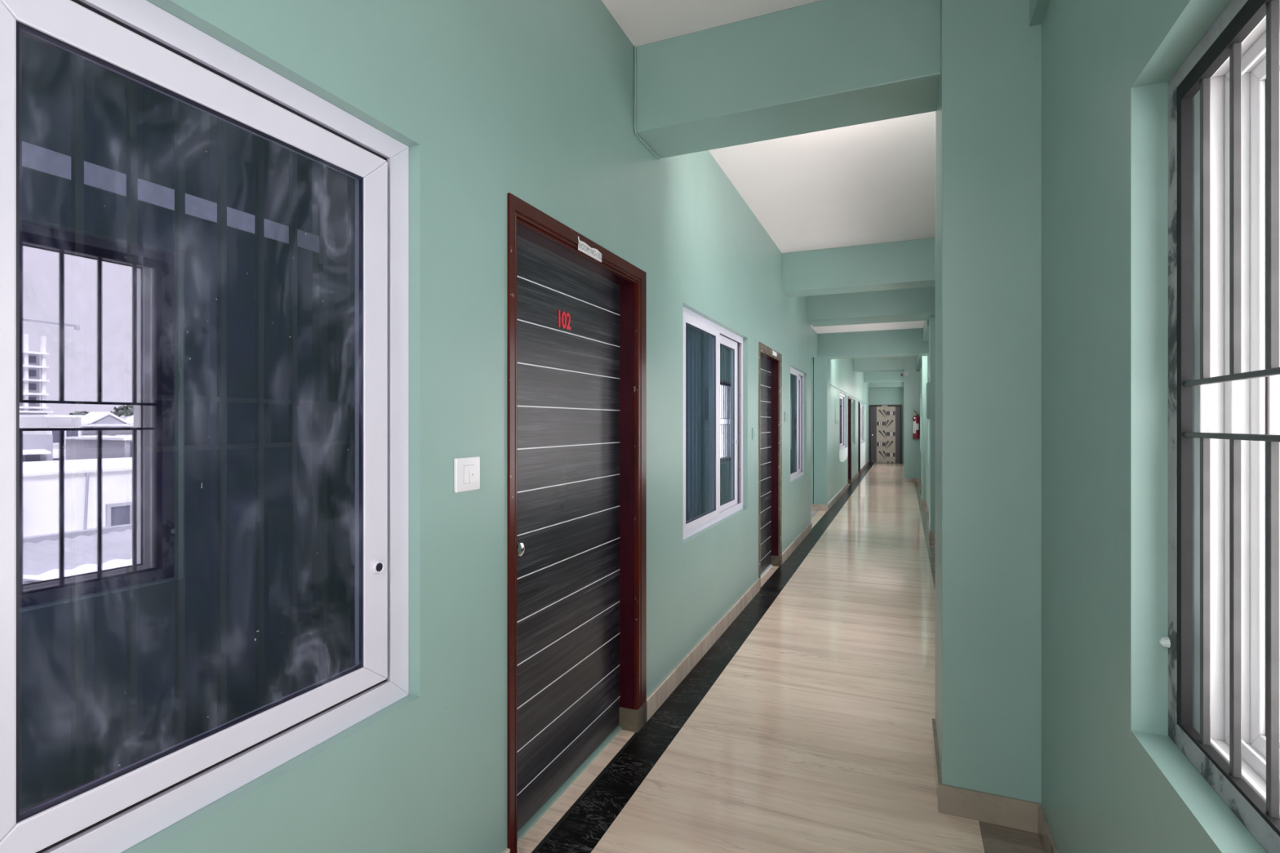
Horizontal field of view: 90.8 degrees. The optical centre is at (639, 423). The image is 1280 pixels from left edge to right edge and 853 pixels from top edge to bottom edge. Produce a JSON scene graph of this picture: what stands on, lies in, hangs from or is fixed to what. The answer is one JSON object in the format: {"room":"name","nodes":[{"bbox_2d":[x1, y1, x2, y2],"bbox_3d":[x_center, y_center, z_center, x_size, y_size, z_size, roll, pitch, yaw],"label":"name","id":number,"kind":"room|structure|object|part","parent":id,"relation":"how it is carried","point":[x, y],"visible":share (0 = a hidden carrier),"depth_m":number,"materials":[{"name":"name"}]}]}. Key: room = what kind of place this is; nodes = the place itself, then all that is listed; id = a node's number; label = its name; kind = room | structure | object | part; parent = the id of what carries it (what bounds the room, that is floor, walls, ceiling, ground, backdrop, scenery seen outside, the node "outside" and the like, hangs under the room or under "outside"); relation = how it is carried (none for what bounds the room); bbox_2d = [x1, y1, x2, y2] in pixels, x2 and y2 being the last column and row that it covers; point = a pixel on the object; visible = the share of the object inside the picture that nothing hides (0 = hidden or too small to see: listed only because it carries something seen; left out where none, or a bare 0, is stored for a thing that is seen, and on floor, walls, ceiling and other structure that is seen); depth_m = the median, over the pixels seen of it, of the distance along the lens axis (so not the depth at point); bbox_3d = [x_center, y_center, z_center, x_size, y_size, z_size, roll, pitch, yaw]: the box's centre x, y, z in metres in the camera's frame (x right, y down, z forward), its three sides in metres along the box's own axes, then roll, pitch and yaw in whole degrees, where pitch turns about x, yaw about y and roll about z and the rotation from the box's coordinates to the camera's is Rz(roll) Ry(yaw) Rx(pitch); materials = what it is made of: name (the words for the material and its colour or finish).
{"room":"apartment building corridor","nodes":[
{"label":"apartment building corridor","id":0,"kind":"room"},
{"bbox_2d":[121,0,869,852],"bbox_3d":[2.741,-0.150,9.746,0.234,3.100,27.300,0,0,23],"label":"wall","id":1,"kind":"structure","parent":0,"point":[531,100],"depth_m":1.82,"materials":[{"name":"teal paint"}]},
{"bbox_2d":[0,0,408,852],"bbox_3d":[-1.008,-0.031,0.962,0.322,1.738,1.780,0,0,23],"label":"window","id":2,"kind":"structure","parent":1,"relation":"in","point":[177,404],"depth_m":1.27,"materials":[{"name":"white plastic"}]},
{"bbox_2d":[453,456,479,493],"bbox_3d":[-0.476,0.141,1.747,0.016,0.094,0.104,0,0,23],"label":"light switch","id":3,"kind":"object","parent":1,"relation":"attached to","point":[466,469],"visible":1,"depth_m":1.74,"materials":[{"name":"white plastic"}]},
{"bbox_2d":[506,192,647,852],"bbox_3d":[-0.256,0.349,2.474,0.162,2.108,1.113,0,0,23],"label":"door","id":4,"kind":"structure","parent":1,"relation":"in","point":[576,309],"depth_m":2.43,"materials":[{"name":"laminate"}]},
{"bbox_3d":[-0.407,0.415,2.082,0.046,0.062,0.062,0,0,23],"label":"knob","id":5,"kind":"part","parent":4,"relation":"part of","materials":[{"name":"silver metal"}]},
{"bbox_3d":[-0.052,1.350,2.878,0.097,0.100,0.014,0,0,23],"label":"jamb skirting","id":6,"kind":"part","parent":4,"relation":"part of","materials":[{"name":"beige tile"}]},
{"bbox_3d":[-0.001,1.350,2.916,0.032,0.100,0.100,0,0,23],"label":"jamb skirting","id":7,"kind":"part","parent":4,"relation":"part of","materials":[{"name":"beige tile"}]},
{"bbox_2d":[634,45,659,159],"bbox_3d":[0.035,-1.497,2.975,0.010,0.396,0.302,0,0,23],"label":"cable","id":8,"kind":"object","parent":1,"relation":"attached to","point":[635,131],"visible":1,"depth_m":2.84,"materials":[{"name":"teal paint"}]},
{"bbox_2d":[502,460,869,852],"bbox_3d":[1.684,1.350,10.149,2.492,0.100,27.229,0,0,23],"label":"baseboard","id":9,"kind":"structure","parent":1,"relation":"attached to","point":[660,695],"depth_m":3.93,"materials":[{"name":"beige tile"}]},
{"bbox_2d":[683,306,742,539],"bbox_3d":[0.365,-0.025,4.269,0.314,1.680,1.860,0,0,23],"label":"window","id":10,"kind":"structure","parent":1,"relation":"in","point":[704,340],"depth_m":4.32,"materials":[{"name":"white plastic"}]},
{"bbox_2d":[685,324,707,521],"bbox_3d":[0.240,-0.025,4.321,0.044,1.680,1.860,0,0,23],"label":"curtain","id":11,"kind":"object","parent":10,"relation":"hanging from","point":[686,325],"depth_m":4.80,"materials":[{"name":"blue fabric"}]},
{"bbox_3d":[0.374,0.000,3.922,0.030,1.250,0.817,0,0,23],"label":"sash","id":12,"kind":"part","parent":10,"relation":"part of","materials":[{"name":"white plastic"}]},
{"bbox_3d":[0.606,0.003,4.556,0.030,1.245,0.675,0,0,23],"label":"sash","id":13,"kind":"part","parent":10,"relation":"part of","materials":[{"name":"white plastic"}]},
{"bbox_2d":[751,427,755,439],"bbox_3d":[0.927,0.084,5.110,0.016,0.092,0.105,0,0,23],"label":"light switch","id":14,"kind":"object","parent":1,"relation":"attached to","point":[753,429],"visible":1,"depth_m":5.07,"materials":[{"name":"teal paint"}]},
{"bbox_2d":[758,342,782,589],"bbox_3d":[1.133,0.360,5.803,0.162,2.085,1.049,0,0,23],"label":"door","id":15,"kind":"structure","parent":1,"relation":"in","point":[770,361],"depth_m":6.09,"materials":[{"name":"laminate"}]},
{"bbox_3d":[1.330,1.350,6.191,0.097,0.100,0.014,0,0,23],"label":"jamb skirting","id":16,"kind":"part","parent":15,"relation":"part of","materials":[{"name":"beige tile"}]},
{"bbox_2d":[784,411,787,422],"bbox_3d":[1.511,-0.068,6.510,0.016,0.105,0.140,0,0,23],"label":"light switch","id":17,"kind":"object","parent":1,"relation":"attached to","point":[785,412],"visible":1,"depth_m":6.47,"materials":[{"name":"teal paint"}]},
{"bbox_2d":[790,367,804,481],"bbox_3d":[1.678,-0.013,7.416,0.314,1.623,1.520,0,0,23],"label":"window","id":18,"kind":"structure","parent":1,"relation":"in","point":[797,378],"depth_m":7.69,"materials":[{"name":"white plastic"}]},
{"bbox_3d":[1.734,0.010,7.181,0.030,1.200,0.730,0,0,23],"label":"sash","id":19,"kind":"part","parent":18,"relation":"part of","materials":[{"name":"white plastic"}]},
{"bbox_3d":[1.916,0.013,7.696,0.030,1.195,0.440,0,0,23],"label":"sash","id":20,"kind":"part","parent":18,"relation":"part of","materials":[{"name":"white plastic"}]},
{"bbox_2d":[835,398,839,422],"bbox_3d":[3.568,-0.225,11.427,0.026,0.430,0.560,0,0,23],"label":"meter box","id":21,"kind":"object","parent":1,"relation":"attached to","point":[837,401],"visible":1,"depth_m":11.29,"materials":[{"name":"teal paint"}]},
{"bbox_3d":[3.578,-0.225,11.423,0.006,0.370,0.440,0,0,23],"label":"door","id":22,"kind":"part","parent":21,"relation":"part of","materials":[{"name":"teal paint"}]},
{"bbox_2d":[840,393,844,449],"bbox_3d":[3.946,-0.060,12.851,0.314,1.480,1.920,0,0,23],"label":"window","id":23,"kind":"structure","parent":1,"relation":"in","point":[842,396],"depth_m":12.88,"materials":[{"name":"white plastic"}]},
{"bbox_3d":[3.985,-0.040,12.564,0.004,0.900,0.700,0,0,23],"label":"pane","id":24,"kind":"part","parent":23,"relation":"part of","materials":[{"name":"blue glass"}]},
{"bbox_3d":[4.201,-0.040,13.173,0.030,1.000,0.550,0,0,23],"label":"sash","id":25,"kind":"part","parent":23,"relation":"part of","materials":[{"name":"white plastic"}]},
{"bbox_2d":[848,395,851,484],"bbox_3d":[4.649,0.402,14.229,0.162,2.003,0.884,0,0,23],"label":"door","id":26,"kind":"structure","parent":1,"relation":"in","point":[849,397],"depth_m":14.55,"materials":[{"name":"laminate"}]},
{"bbox_2d":[851,399,853,444],"bbox_3d":[5.020,-0.055,15.426,0.314,1.450,1.440,0,0,23],"label":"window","id":27,"kind":"structure","parent":1,"relation":"in","point":[852,401],"depth_m":15.83,"materials":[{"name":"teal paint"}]},
{"bbox_2d":[857,401,860,473],"bbox_3d":[5.935,0.406,17.311,0.162,1.993,0.724,0,0,23],"label":"door","id":28,"kind":"structure","parent":1,"relation":"in","point":[859,402],"depth_m":17.56,"materials":[{"name":"laminate"}]},
{"bbox_2d":[860,404,863,442],"bbox_3d":[6.472,-0.025,18.906,0.314,1.490,2.280,0,0,23],"label":"window","id":29,"kind":"structure","parent":1,"relation":"in","point":[861,405],"depth_m":18.96,"materials":[{"name":"white plastic"}]},
{"bbox_3d":[6.477,-0.005,18.535,0.004,0.890,0.500,0,0,23],"label":"pane","id":30,"kind":"part","parent":29,"relation":"part of","materials":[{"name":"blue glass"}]},
{"bbox_3d":[6.472,-0.005,18.537,0.030,1.010,1.000,0,0,23],"label":"sash","id":31,"kind":"part","parent":29,"relation":"part of","materials":[{"name":"white plastic"}]},
{"bbox_2d":[601,0,940,387],"bbox_3d":[2.308,-1.478,9.900,4.635,0.844,27.650,0,0,23],"label":"ceiling","id":32,"kind":"structure","parent":0,"point":[820,114],"depth_m":2.90,"materials":[{"name":"white paint"}]},
{"bbox_3d":[2.193,-1.567,9.460,3.962,0.265,1.750,0,0,23],"label":"lowered panel","id":33,"kind":"part","parent":32,"relation":"part of","materials":[{"name":"white paint"}]},
{"bbox_2d":[516,462,1044,852],"bbox_3d":[2.443,1.525,10.141,4.700,0.250,28.199,0,0,23],"label":"floor","id":34,"kind":"structure","parent":0,"point":[806,726],"depth_m":2.86,"materials":[{"name":"tile"}]},
{"bbox_2d":[810,357,813,504],"bbox_3d":[1.279,-0.150,9.726,2.470,3.100,2.324,0,0,23],"label":"wall","id":35,"kind":"structure","parent":0,"point":[811,358],"depth_m":10.15,"materials":[{"name":"teal paint"}]},
{"bbox_2d":[869,387,903,463],"bbox_3d":[8.805,-0.150,22.061,1.942,3.100,0.200,0,0,23],"label":"wall","id":36,"kind":"structure","parent":0,"point":[877,396],"depth_m":22.00,"materials":[{"name":"teal paint"}]},
{"bbox_2d":[869,404,902,463],"bbox_3d":[8.559,0.378,22.011,1.082,2.045,0.080,0,0,23],"label":"door","id":37,"kind":"structure","parent":36,"relation":"in","point":[885,420],"depth_m":22.02,"materials":[{"name":"grey laminate"}]},
{"bbox_3d":[8.290,0.401,22.143,0.034,1.971,0.007,0,0,23],"label":"edge trim","id":38,"kind":"part","parent":37,"relation":"part of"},
{"bbox_3d":[8.580,0.401,22.023,0.600,1.971,0.005,0,0,23],"label":"panel","id":39,"kind":"part","parent":37,"relation":"part of","materials":[{"name":"beige laminate"}]},
{"bbox_3d":[8.869,0.401,21.901,0.034,1.971,0.007,0,0,23],"label":"edge trim","id":40,"kind":"part","parent":37,"relation":"part of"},
{"bbox_2d":[903,0,1267,852],"bbox_3d":[4.168,-0.150,9.150,0.623,3.100,27.300,0,0,23],"label":"wall","id":41,"kind":"structure","parent":0,"point":[1040,459],"depth_m":1.92,"materials":[{"name":"teal paint"}]},
{"bbox_2d":[899,371,909,376],"bbox_3d":[6.226,-1.163,14.856,0.200,0.125,0.184,0,0,23],"label":"security camera","id":42,"kind":"object","parent":41,"relation":"attached to","point":[906,373],"visible":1,"depth_m":14.84,"materials":[{"name":"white plastic"}]},
{"bbox_2d":[912,409,919,439],"bbox_3d":[6.450,0.027,14.769,0.151,0.682,0.150,0,0,-17],"label":"fire extinguisher","id":43,"kind":"object","parent":41,"relation":"attached to","point":[916,420],"visible":1,"depth_m":14.71,"materials":[{"name":"red metal"}]},
{"bbox_2d":[925,382,929,419],"bbox_3d":[3.581,-0.275,7.857,0.041,0.450,0.340,0,0,23],"label":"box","id":44,"kind":"object","parent":41,"relation":"attached to","point":[927,385],"visible":1,"depth_m":7.70,"materials":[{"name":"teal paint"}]},
{"bbox_3d":[3.570,-0.275,7.862,0.006,0.430,0.320,0,0,23],"label":"door","id":45,"kind":"part","parent":44,"relation":"part of","materials":[{"name":"white paint"}]},
{"bbox_2d":[903,478,1058,852],"bbox_3d":[2.773,1.350,5.974,0.356,0.100,20.364,0,0,22],"label":"baseboard","id":46,"kind":"structure","parent":41,"relation":"attached to","point":[994,809],"depth_m":2.21,"materials":[{"name":"brown tile"}]},
{"bbox_2d":[1159,0,1279,852],"bbox_3d":[0.828,-0.029,0.455,0.213,1.431,1.818,0,0,23],"label":"window","id":47,"kind":"structure","parent":41,"relation":"in","point":[1232,74],"depth_m":1.21,"materials":[{"name":"metal"}]},
{"bbox_3d":[0.824,-0.029,0.457,0.092,1.331,1.718,0,0,23],"label":"track frame","id":48,"kind":"part","parent":47,"relation":"part of","materials":[{"name":"white plastic"}]},
{"bbox_3d":[0.752,-0.076,0.487,0.014,0.010,1.710,0,0,23],"label":"grille rail","id":49,"kind":"part","parent":47,"relation":"part of","materials":[{"name":"metal"}]},
{"bbox_3d":[0.752,0.022,0.487,0.014,0.010,1.710,0,0,23],"label":"grille rail","id":50,"kind":"part","parent":47,"relation":"part of","materials":[{"name":"metal"}]}
]}

